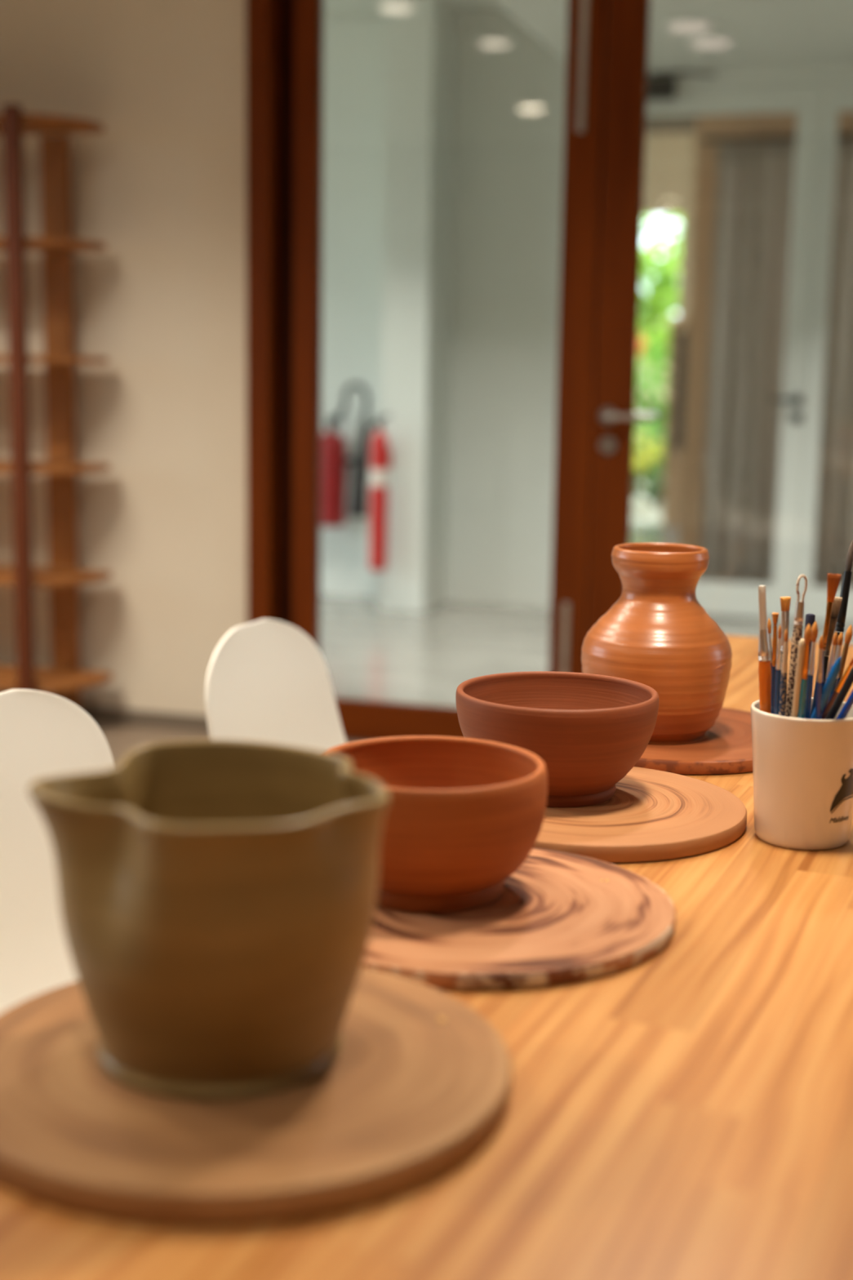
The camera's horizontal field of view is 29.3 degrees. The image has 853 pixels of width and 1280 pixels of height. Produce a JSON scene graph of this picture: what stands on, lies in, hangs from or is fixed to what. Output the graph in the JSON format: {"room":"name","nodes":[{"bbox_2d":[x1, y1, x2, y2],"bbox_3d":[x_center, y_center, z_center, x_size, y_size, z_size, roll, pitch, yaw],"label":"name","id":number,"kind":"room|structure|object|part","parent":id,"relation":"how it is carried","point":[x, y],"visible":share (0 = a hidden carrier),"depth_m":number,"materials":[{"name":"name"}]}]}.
{"room":"art studio","nodes":[
{"label":"art studio","id":0,"kind":"room"},
{"bbox_2d":[0,0,247,715],"bbox_3d":[0.365,-1.042,4.694,7.600,2.800,0.202,4,10,16],"label":"wall","id":1,"kind":"structure","parent":0,"point":[163,186],"depth_m":4.98,"materials":[{"name":"beige paint"}]},
{"bbox_2d":[80,705,208,732],"bbox_3d":[-1.937,0.181,5.488,2.900,0.050,0.014,4,10,16],"label":"baseboard","id":2,"kind":"structure","parent":1,"relation":"attached to","point":[181,722],"depth_m":5.17,"materials":[{"name":"brown"}]},
{"bbox_2d":[245,0,657,740],"bbox_3d":[0.528,-0.807,4.644,2.170,2.360,0.214,4,10,16],"label":"door","id":3,"kind":"structure","parent":1,"relation":"in","point":[607,49],"depth_m":4.73,"materials":[{"name":"brown wood"}]},
{"bbox_3d":[0.029,-0.821,4.772,0.731,2.072,0.008,4,10,16],"label":"glass","id":4,"kind":"part","parent":3,"relation":"part of","materials":[{"name":"white"}]},
{"bbox_3d":[0.029,-0.809,4.774,0.731,2.288,0.045,4,10,16],"label":"rail","id":5,"kind":"part","parent":3,"relation":"part of","materials":[{"name":"brown wood"}]},
{"bbox_3d":[0.554,-0.628,4.586,0.152,0.053,0.064,4,10,16],"label":"lever handle","id":6,"kind":"part","parent":3,"relation":"part of","materials":[{"name":"silver metal"}]},
{"bbox_3d":[0.977,-0.758,4.491,0.808,2.072,0.008,4,10,16],"label":"glass","id":7,"kind":"part","parent":3,"relation":"part of","materials":[{"name":"white"}]},
{"bbox_3d":[0.586,-0.644,4.688,0.152,0.053,0.064,4,10,16],"label":"lever handle","id":8,"kind":"part","parent":3,"relation":"part of","materials":[{"name":"silver metal"}]},
{"bbox_2d":[323,0,506,19],"bbox_3d":[0.178,-2.712,6.156,8.200,0.100,2.970,4,10,16],"label":"ceiling","id":9,"kind":"structure","parent":0,"point":[332,9],"depth_m":7.45,"materials":[{"name":"paint"}]},
{"bbox_2d":[378,0,456,613],"bbox_3d":[-0.044,-1.520,7.632,0.220,2.750,0.380,4,10,16],"label":"pillar","id":10,"kind":"structure","parent":0,"point":[420,55],"depth_m":7.48,"materials":[{"name":"white paint"}]},
{"bbox_2d":[365,413,391,570],"bbox_3d":[-0.220,-0.684,7.556,0.115,0.722,0.122,4,10,16],"label":"fire extinguisher","id":11,"kind":"object","parent":10,"relation":"attached to","point":[380,453],"visible":1,"depth_m":7.51,"materials":[{"name":"red metal"}]},
{"bbox_2d":[320,11,566,608],"bbox_3d":[0.659,-1.519,7.697,8.000,2.750,0.150,4,10,16],"label":"wall","id":12,"kind":"structure","parent":0,"point":[510,89],"depth_m":7.76,"materials":[{"name":"white paint"}]},
{"bbox_2d":[320,382,369,526],"bbox_3d":[-0.407,-0.902,7.940,0.303,0.698,0.196,4,10,16],"label":"fire extinguisher","id":13,"kind":"object","parent":12,"relation":"attached to","point":[334,460],"visible":0.96,"depth_m":7.89,"materials":[{"name":"red metal"}]},
{"bbox_2d":[493,0,852,73],"bbox_3d":[2.343,-2.448,6.010,3.940,0.299,1.769,4,10,16],"label":"ceiling","id":14,"kind":"structure","parent":12,"relation":"attached to","point":[768,34],"depth_m":6.38,"materials":[{"name":"paint"}]},
{"bbox_2d":[664,19,715,32],"bbox_3d":[1.010,-2.352,6.265,0.192,0.018,0.192,4,10,16],"label":"recessed light","id":15,"kind":"object","parent":14,"relation":"in","point":[682,25],"visible":1,"depth_m":6.22,"materials":[{"name":"white paint"}]},
{"bbox_2d":[669,22,710,32],"bbox_3d":[1.010,-2.351,6.266,0.156,0.015,0.156,4,10,16],"label":"diffuser","id":16,"kind":"object","parent":15,"relation":"attached to","point":[681,27],"depth_m":6.23,"materials":[{"name":"white"}]},
{"bbox_2d":[688,35,735,48],"bbox_3d":[1.148,-2.402,6.571,0.192,0.018,0.192,4,10,16],"label":"recessed light","id":17,"kind":"object","parent":14,"relation":"in","point":[710,42],"visible":1,"depth_m":6.53,"materials":[{"name":"white paint"}]},
{"bbox_2d":[692,39,731,48],"bbox_3d":[1.148,-2.401,6.571,0.156,0.015,0.156,4,10,16],"label":"diffuser","id":18,"kind":"object","parent":17,"relation":"attached to","point":[700,43],"depth_m":6.54,"materials":[{"name":"white plastic"}]},
{"bbox_2d":[646,66,852,623],"bbox_3d":[1.811,-1.296,7.330,2.080,2.470,0.184,4,10,16],"label":"door","id":19,"kind":"structure","parent":12,"relation":"in","point":[802,91],"depth_m":7.31,"materials":[{"name":"white paint"}]},
{"bbox_2d":[646,71,715,100],"bbox_3d":[1.106,-2.466,7.257,0.344,0.107,0.086,4,10,16],"label":"door closer","id":20,"kind":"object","parent":19,"relation":"attached to","point":[658,88],"depth_m":7.27,"materials":[{"name":"grey metal"}]},
{"bbox_3d":[1.137,-2.506,7.229,0.283,0.016,0.066,2,10,8],"label":"closer arm","id":21,"kind":"part","parent":20,"relation":"part of","materials":[{"name":"grey metal"}]},
{"bbox_3d":[1.625,-1.082,7.359,0.137,0.053,0.064,4,10,16],"label":"lever handle","id":22,"kind":"part","parent":19,"relation":"part of","materials":[{"name":"grey metal"}]},
{"bbox_2d":[96,522,852,765],"bbox_3d":[-0.099,0.393,4.860,8.800,0.100,15.400,4,10,16],"label":"floor","id":23,"kind":"structure","parent":0,"point":[368,652],"depth_m":6.75,"materials":[{"name":"tile"}]},
{"bbox_2d":[0,104,113,707],"bbox_3d":[-1.465,-0.642,4.999,0.975,1.850,0.340,4,10,16],"label":"shelf rack","id":24,"kind":"object","parent":23,"relation":"on","point":[65,678],"visible":0.88,"depth_m":4.92,"materials":[{"name":"brown wood"}]},
{"bbox_3d":[-1.184,-0.596,4.757,0.045,1.850,0.033,4,10,16],"label":"post","id":25,"kind":"part","parent":24,"relation":"part of","materials":[{"name":"brown wood"}]},
{"bbox_3d":[-1.449,-1.526,4.854,0.975,0.022,0.280,4,10,16],"label":"shelf","id":26,"kind":"part","parent":24,"relation":"part of","materials":[{"name":"brown wood"}]},
{"bbox_3d":[-1.455,-1.189,4.911,0.975,0.022,0.280,4,10,16],"label":"shelf","id":27,"kind":"part","parent":24,"relation":"part of","materials":[{"name":"brown wood"}]},
{"bbox_3d":[-1.460,-0.858,4.967,0.975,0.022,0.280,4,10,16],"label":"shelf","id":28,"kind":"part","parent":24,"relation":"part of","materials":[{"name":"brown wood"}]},
{"bbox_3d":[-1.465,-0.540,5.021,0.975,0.022,0.280,4,10,16],"label":"shelf","id":29,"kind":"part","parent":24,"relation":"part of","materials":[{"name":"brown wood"}]},
{"bbox_3d":[-1.471,-0.213,5.076,0.975,0.022,0.280,4,10,16],"label":"shelf","id":30,"kind":"part","parent":24,"relation":"part of","materials":[{"name":"brown wood"}]},
{"bbox_3d":[-1.476,0.103,5.130,0.975,0.022,0.280,4,10,16],"label":"shelf","id":31,"kind":"part","parent":24,"relation":"part of","materials":[{"name":"brown wood"}]},
{"bbox_3d":[-1.135,-0.627,5.069,0.092,1.808,0.020,4,10,16],"label":"panel","id":32,"kind":"part","parent":24,"relation":"part of","materials":[{"name":"brown wood"}]},
{"bbox_2d":[0,688,114,1013],"bbox_3d":[-0.259,0.468,1.772,0.506,0.784,0.471,5,10,22],"label":"shell chair","id":33,"kind":"object","parent":23,"relation":"on","point":[43,735],"visible":0.16,"depth_m":1.83,"materials":[{"name":"white plastic"}]},
{"bbox_2d":[204,618,346,751],"bbox_3d":[-0.029,0.382,2.303,0.506,0.784,0.471,5,10,22],"label":"shell chair","id":34,"kind":"object","parent":23,"relation":"on","point":[267,681],"visible":0.32,"depth_m":2.36,"materials":[{"name":"white plastic"}]},
{"bbox_2d":[0,635,852,1279],"bbox_3d":[0.455,0.574,1.300,1.050,0.750,2.350,5,10,22],"label":"table","id":35,"kind":"object","parent":23,"relation":"on","point":[685,1111],"visible":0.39,"depth_m":0.86,"materials":[{"name":"brown wood"}]},
{"bbox_2d":[0,967,511,1226],"bbox_3d":[-0.108,0.240,0.913,0.311,0.019,0.311,1,10,0],"label":"bat","id":36,"kind":"object","parent":35,"relation":"on","point":[420,1081],"visible":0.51,"depth_m":0.83,"materials":[{"name":"brown ceramic"}]},
{"bbox_2d":[27,739,390,1098],"bbox_3d":[-0.113,0.151,0.910,0.177,0.158,0.174,9,12,38],"label":"pot","id":37,"kind":"object","parent":36,"relation":"on","point":[218,898],"visible":1,"depth_m":0.85,"materials":[{"name":"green ceramic"}]},
{"bbox_2d":[361,847,675,989],"bbox_3d":[0.032,0.196,1.202,0.299,0.013,0.297,-7,12,-39],"label":"bat","id":38,"kind":"object","parent":35,"relation":"on","point":[562,917],"visible":0.52,"depth_m":1.13,"materials":[{"name":"brown ceramic"}]},
{"bbox_2d":[324,735,547,912],"bbox_3d":[0.002,0.138,1.215,0.174,0.098,0.174,5,10,24],"label":"bowl","id":39,"kind":"object","parent":38,"relation":"on","point":[463,815],"visible":0.72,"depth_m":1.16,"materials":[{"name":"ceramic"}]},
{"bbox_2d":[533,766,746,862],"bbox_3d":[0.143,0.151,1.470,0.285,0.017,0.285,-1,10,-10],"label":"bat","id":40,"kind":"object","parent":35,"relation":"on","point":[651,815],"visible":0.5,"depth_m":1.40,"materials":[{"name":"brown ceramic"}]},
{"bbox_2d":[455,671,658,807],"bbox_3d":[0.117,0.092,1.485,0.183,0.096,0.183,-5,11,-32],"label":"bowl","id":41,"kind":"object","parent":40,"relation":"on","point":[588,731],"visible":0.73,"depth_m":1.43,"materials":[{"name":"ceramic"}]},
{"bbox_2d":[634,707,753,774],"bbox_3d":[0.263,0.104,1.770,0.294,0.014,0.296,1,10,0],"label":"bat","id":42,"kind":"object","parent":35,"relation":"on","point":[727,748],"visible":0.27,"depth_m":1.66,"materials":[{"name":"orange ceramic"}]},
{"bbox_2d":[581,542,732,744],"bbox_3d":[0.245,0.001,1.736,0.159,0.200,0.159,1,10,0],"label":"vase","id":43,"kind":"object","parent":42,"relation":"on","point":[658,635],"visible":0.81,"depth_m":1.68,"materials":[{"name":"ceramic"}]},
{"bbox_2d":[751,697,852,850],"bbox_3d":[0.326,0.115,1.406,0.097,0.116,0.097,3,10,13],"label":"cup","id":44,"kind":"object","parent":35,"relation":"on","point":[802,768],"visible":0.93,"depth_m":1.37,"materials":[{"name":"beige ceramic"}]},
{"bbox_2d":[758,585,771,713],"bbox_3d":[0.291,0.059,1.393,0.028,0.214,0.011,-1,10,-11],"label":"paintbrush","id":45,"kind":"object","parent":44,"relation":"in","point":[764,653],"visible":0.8,"depth_m":1.38,"materials":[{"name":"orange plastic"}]},
{"bbox_3d":[0.292,0.091,1.399,0.011,0.150,0.011,-7,11,-12],"label":"handle","id":46,"kind":"part","parent":45,"relation":"part of","materials":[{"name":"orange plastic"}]},
{"bbox_2d":[767,617,772,671],"bbox_3d":[0.300,0.072,1.410,0.020,0.183,0.004,7,11,33],"label":"paintbrush","id":47,"kind":"object","parent":44,"relation":"in","point":[769,623],"visible":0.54,"depth_m":1.40,"materials":[{"name":"blue paint"}]},
{"bbox_2d":[770,612,779,714],"bbox_3d":[0.294,0.071,1.386,0.017,0.192,0.005,-8,13,-43],"label":"paintbrush","id":48,"kind":"object","parent":44,"relation":"in","point":[775,615],"visible":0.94,"depth_m":1.37,"materials":[{"name":"blue paint"}]},
{"bbox_3d":[0.295,0.093,1.392,0.005,0.146,0.005,-4,13,-13],"label":"handle","id":49,"kind":"part","parent":48,"relation":"part of","materials":[{"name":"blue paint"}]},
{"bbox_2d":[773,624,782,715],"bbox_3d":[0.295,0.076,1.377,0.005,0.185,0.021,5,10,21],"label":"paintbrush","id":50,"kind":"object","parent":44,"relation":"in","point":[778,675],"visible":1,"depth_m":1.36,"materials":[{"name":"blue paint"}]},
{"bbox_3d":[0.296,0.095,1.382,0.005,0.146,0.005,-5,15,-13],"label":"handle","id":51,"kind":"part","parent":50,"relation":"part of","materials":[{"name":"blue wood"}]},
{"bbox_2d":[778,629,788,715],"bbox_3d":[0.298,0.079,1.371,0.006,0.182,0.024,4,10,16],"label":"paintbrush","id":52,"kind":"object","parent":44,"relation":"in","point":[783,697],"visible":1,"depth_m":1.35,"materials":[{"name":"beige wood"}]},
{"bbox_3d":[0.298,0.097,1.376,0.005,0.145,0.005,-4,16,-13],"label":"handle","id":53,"kind":"part","parent":52,"relation":"part of","materials":[{"name":"wood"}]},
{"bbox_2d":[780,596,791,699],"bbox_3d":[0.306,0.063,1.404,0.012,0.202,0.007,6,11,26],"label":"paintbrush","id":54,"kind":"object","parent":44,"relation":"in","point":[785,602],"visible":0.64,"depth_m":1.39,"materials":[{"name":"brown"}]},
{"bbox_3d":[0.307,0.087,1.407,0.006,0.155,0.006,-2,9,-13],"label":"handle","id":55,"kind":"part","parent":54,"relation":"part of","materials":[{"name":"wood"}]},
{"bbox_2d":[785,574,807,716],"bbox_3d":[0.310,0.055,1.387,0.015,0.224,0.009,9,12,39],"label":"tool","id":56,"kind":"object","parent":44,"relation":"in","point":[797,637],"visible":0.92,"depth_m":1.37,"materials":[{"name":"white"}]},
{"bbox_3d":[0.309,0.076,1.392,0.009,0.181,0.009,0,12,-13],"label":"handle","id":57,"kind":"part","parent":56,"relation":"part of","materials":[{"name":"beige wood"}]},
{"bbox_2d":[791,638,805,717],"bbox_3d":[0.306,0.083,1.367,0.006,0.175,0.028,0,10,-7],"label":"tool","id":58,"kind":"object","parent":44,"relation":"in","point":[802,643],"visible":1,"depth_m":1.35,"materials":[{"name":"beige wood"}]},
{"bbox_2d":[797,623,812,718],"bbox_3d":[0.311,0.077,1.363,0.007,0.189,0.030,1,10,-1],"label":"paintbrush","id":59,"kind":"object","parent":44,"relation":"in","point":[808,632],"visible":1,"depth_m":1.35,"materials":[{"name":"teal paint"}]},
{"bbox_3d":[0.311,0.100,1.370,0.006,0.142,0.006,-3,18,-13],"label":"handle","id":60,"kind":"part","parent":59,"relation":"part of","materials":[{"name":"green wood"}]},
{"bbox_2d":[804,613,815,710],"bbox_3d":[0.327,0.070,1.420,0.008,0.185,0.027,6,11,25],"label":"tool","id":61,"kind":"object","parent":44,"relation":"in","point":[810,618],"visible":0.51,"depth_m":1.41,"materials":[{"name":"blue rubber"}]},
{"bbox_2d":[804,621,818,719],"bbox_3d":[0.319,0.076,1.372,0.006,0.189,0.023,0,10,-5],"label":"paintbrush","id":62,"kind":"object","parent":44,"relation":"in","point":[815,628],"visible":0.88,"depth_m":1.36,"materials":[{"name":"blue paint"}]},
{"bbox_3d":[0.319,0.098,1.378,0.005,0.143,0.005,-3,16,-13],"label":"handle","id":63,"kind":"part","parent":62,"relation":"part of","materials":[{"name":"blue wood"}]},
{"bbox_2d":[815,635,824,719],"bbox_3d":[0.327,0.082,1.365,0.006,0.179,0.029,4,10,19],"label":"paintbrush","id":64,"kind":"object","parent":44,"relation":"in","point":[820,680],"visible":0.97,"depth_m":1.35,"materials":[{"name":"blue paint"}]},
{"bbox_3d":[0.328,0.102,1.371,0.006,0.140,0.006,-6,18,-12],"label":"handle","id":65,"kind":"part","parent":64,"relation":"part of","materials":[{"name":"blue paint"}]},
{"bbox_2d":[810,573,841,716],"bbox_3d":[0.334,0.054,1.396,0.029,0.225,0.004,1,10,-1],"label":"paintbrush","id":66,"kind":"object","parent":44,"relation":"in","point":[833,580],"visible":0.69,"depth_m":1.38,"materials":[{"name":"blue paint"}]},
{"bbox_3d":[0.328,0.087,1.401,0.004,0.158,0.004,4,10,-14],"label":"handle","id":67,"kind":"part","parent":66,"relation":"part of","materials":[{"name":"blue wood"}]},
{"bbox_2d":[810,656,841,719],"bbox_3d":[0.316,0.089,1.373,0.063,0.162,0.007,10,13,43],"label":"tool","id":68,"kind":"object","parent":44,"relation":"in","point":[835,668],"visible":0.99,"depth_m":1.35,"materials":[{"name":"blue plastic"}]},
{"bbox_2d":[822,631,837,714],"bbox_3d":[0.331,0.080,1.372,0.005,0.181,0.026,-4,11,-28],"label":"paintbrush","id":69,"kind":"object","parent":44,"relation":"in","point":[832,659],"visible":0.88,"depth_m":1.35,"materials":[{"name":"blue paint"}]},
{"bbox_3d":[0.329,0.100,1.377,0.005,0.141,0.005,1,16,-13],"label":"handle","id":70,"kind":"part","parent":69,"relation":"part of","materials":[{"name":"blue wood"}]},
{"bbox_2d":[822,596,842,688],"bbox_3d":[0.341,0.063,1.411,0.030,0.202,0.006,-4,11,-27],"label":"paintbrush","id":71,"kind":"object","parent":44,"relation":"in","point":[836,606],"visible":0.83,"depth_m":1.40,"materials":[{"name":"black paint"}]},
{"bbox_3d":[0.336,0.088,1.413,0.005,0.151,0.005,5,7,-14],"label":"handle","id":72,"kind":"part","parent":71,"relation":"part of","materials":[{"name":"black paint"}]},
{"bbox_2d":[828,631,843,702],"bbox_3d":[0.340,0.080,1.385,0.019,0.177,0.005,9,13,40],"label":"paintbrush","id":73,"kind":"object","parent":44,"relation":"in","point":[840,641],"visible":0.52,"depth_m":1.37,"materials":[{"name":"blue paint"}]},
{"bbox_3d":[0.338,0.099,1.389,0.005,0.138,0.005,2,13,-14],"label":"handle","id":74,"kind":"part","parent":73,"relation":"part of","materials":[{"name":"blue paint"}]},
{"bbox_2d":[822,657,852,719],"bbox_3d":[0.321,0.089,1.373,0.074,0.163,0.004,9,12,39],"label":"paintbrush","id":75,"kind":"object","parent":44,"relation":"in","point":[843,678],"visible":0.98,"depth_m":1.35,"materials":[{"name":"orange wood"}]},
{"bbox_3d":[0.316,0.104,1.380,0.004,0.143,0.004,14,25,-15],"label":"handle","id":76,"kind":"part","parent":75,"relation":"part of","materials":[{"name":"wood"}]},
{"bbox_2d":[826,667,852,719],"bbox_3d":[0.328,0.092,1.384,0.070,0.153,0.007,3,10,11],"label":"tool","id":77,"kind":"object","parent":44,"relation":"in","point":[848,682],"visible":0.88,"depth_m":1.37,"materials":[{"name":"black paint"}]},
{"bbox_2d":[830,816,848,822],"bbox_3d":[0.349,0.151,1.377,0.024,0.005,0.002,-5,12,-33],"label":"print","id":78,"kind":"object","parent":44,"relation":"on","point":[833,819],"depth_m":1.38,"materials":[{"name":"black"}]},
{"bbox_2d":[830,768,852,812],"bbox_3d":[0.357,0.125,1.381,0.010,0.038,0.047,9,12,39],"label":"print","id":79,"kind":"object","parent":44,"relation":"on","point":[841,779],"depth_m":1.37,"materials":[{"name":"black paint"}]},
{"bbox_2d":[834,540,852,662],"bbox_3d":[0.353,0.038,1.424,0.008,0.248,0.044,10,13,44],"label":"paintbrush","id":80,"kind":"object","parent":44,"relation":"in","point":[845,590],"visible":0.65,"depth_m":1.42,"materials":[{"name":"black paint"}]},
{"bbox_3d":[0.348,0.077,1.427,0.008,0.170,0.008,7,3,-14],"label":"handle","id":81,"kind":"part","parent":80,"relation":"part of","materials":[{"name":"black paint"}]},
{"bbox_2d":[836,624,852,686],"bbox_3d":[0.345,0.076,1.403,0.034,0.180,0.006,-1,10,-9],"label":"paintbrush","id":82,"kind":"object","parent":44,"relation":"in","point":[849,633],"visible":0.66,"depth_m":1.39,"materials":[{"name":"blue paint"}]},
{"bbox_2d":[836,690,852,719],"bbox_3d":[0.331,0.098,1.377,0.071,0.144,0.006,4,10,15],"label":"tool","id":83,"kind":"object","parent":44,"relation":"in","point":[847,706],"visible":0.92,"depth_m":1.36,"materials":[{"name":"blue paint"}]},
{"bbox_2d":[661,318,688,526],"bbox_3d":[1.903,-1.573,11.886,0.320,1.500,0.040,4,10,16],"label":"shutter panel","id":84,"kind":"object","parent":23,"relation":"on","point":[673,464],"visible":0.41,"depth_m":11.91,"materials":[{"name":"brown wood"}]},
{"bbox_2d":[642,132,697,451],"bbox_3d":[1.222,-2.314,12.243,4.800,2.820,0.150,4,10,16],"label":"wall","id":85,"kind":"structure","parent":0,"point":[669,166],"depth_m":11.84,"materials":[{"name":"beige paint"}]},
{"bbox_2d":[645,115,697,133],"bbox_3d":[1.583,-3.358,9.695,7.600,0.100,4.730,4,10,16],"label":"ceiling","id":86,"kind":"structure","parent":0,"point":[682,123],"depth_m":11.36,"materials":[{"name":"beige paint"}]},
{"bbox_2d":[679,93,852,588],"bbox_3d":[3.152,-1.620,8.328,3.600,2.820,0.140,4,10,16],"label":"door frame","id":87,"kind":"structure","parent":0,"point":[771,123],"depth_m":8.72,"materials":[{"name":"brown wood"}]},
{"bbox_2d":[700,133,852,586],"bbox_3d":[2.734,-1.390,8.291,2.750,2.304,0.051,4,10,16],"label":"curtain","id":88,"kind":"object","parent":87,"relation":"hanging from","point":[754,184],"visible":0.7,"depth_m":8.56,"materials":[{"name":"grey fabric"}]},
{"bbox_3d":[2.753,-2.512,8.103,2.750,0.028,0.028,4,10,16],"label":"rod","id":89,"kind":"part","parent":88,"relation":"part of","materials":[{"name":"beige metal"}]},
{"label":"outside","id":90,"kind":"structure","parent":0,"visible":0},
{"bbox_2d":[631,470,663,523],"bbox_3d":[5.572,-2.503,22.656,30.000,0.100,22.400,4,10,16],"label":"ground","id":91,"kind":"structure","parent":90,"point":[654,515],"depth_m":13.11,"materials":[{"name":"concrete"}]},
{"bbox_2d":[631,497,651,514],"bbox_3d":[1.726,-1.082,13.164,0.170,0.140,0.170,4,10,16],"label":"rock","id":92,"kind":"object","parent":91,"relation":"on","point":[640,505],"visible":0.95,"depth_m":13.11,"materials":[{"name":"white stone"}]},
{"bbox_2d":[633,430,664,498],"bbox_3d":[1.787,-1.415,13.578,0.419,0.660,0.390,-1,10,-12],"label":"shrub","id":93,"kind":"object","parent":91,"relation":"on","point":[654,452],"visible":0.69,"depth_m":13.54,"materials":[{"name":"green plant"}]},
{"bbox_3d":[1.768,-1.345,13.637,0.049,0.501,0.028,4,10,16],"label":"stem","id":94,"kind":"part","parent":93,"relation":"part of","materials":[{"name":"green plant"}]},
{"bbox_2d":[631,427,673,507],"bbox_3d":[1.960,-1.436,13.785,0.752,0.734,0.640,4,10,16],"label":"fern plant","id":95,"kind":"object","parent":91,"relation":"on","point":[655,494],"visible":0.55,"depth_m":13.72,"materials":[{"name":"green plant"}]},
{"bbox_3d":[1.950,-1.268,13.806,0.026,0.300,0.026,9,12,39],"label":"stem","id":96,"kind":"part","parent":95,"relation":"part of","materials":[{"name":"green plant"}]},
{"bbox_2d":[634,333,675,479],"bbox_3d":[1.810,-1.882,13.958,0.936,1.457,0.808,4,10,16],"label":"shrub","id":97,"kind":"object","parent":91,"relation":"on","point":[655,406],"visible":0.29,"depth_m":13.79,"materials":[{"name":"green plant"}]},
{"bbox_2d":[633,279,679,476],"bbox_3d":[2.314,-2.658,16.969,7.014,2.500,1.365,4,10,16],"label":"hedge","id":98,"kind":"object","parent":91,"relation":"on","point":[649,425],"visible":0.02,"depth_m":16.73,"materials":[{"name":"green plant"}]},
{"bbox_2d":[634,315,678,469],"bbox_3d":[3.413,-2.837,18.817,18.000,1.770,0.202,4,10,16],"label":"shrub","id":99,"kind":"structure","parent":91,"relation":"on","point":[646,371],"depth_m":18.93,"materials":[{"name":"green plant"}]},
{"bbox_2d":[638,214,682,379],"bbox_3d":[1.870,-2.709,14.417,2.101,2.941,1.412,4,10,16],"label":"tree","id":100,"kind":"object","parent":91,"relation":"on","point":[664,290],"visible":0.26,"depth_m":14.10,"materials":[{"name":"green plant"}]}
]}

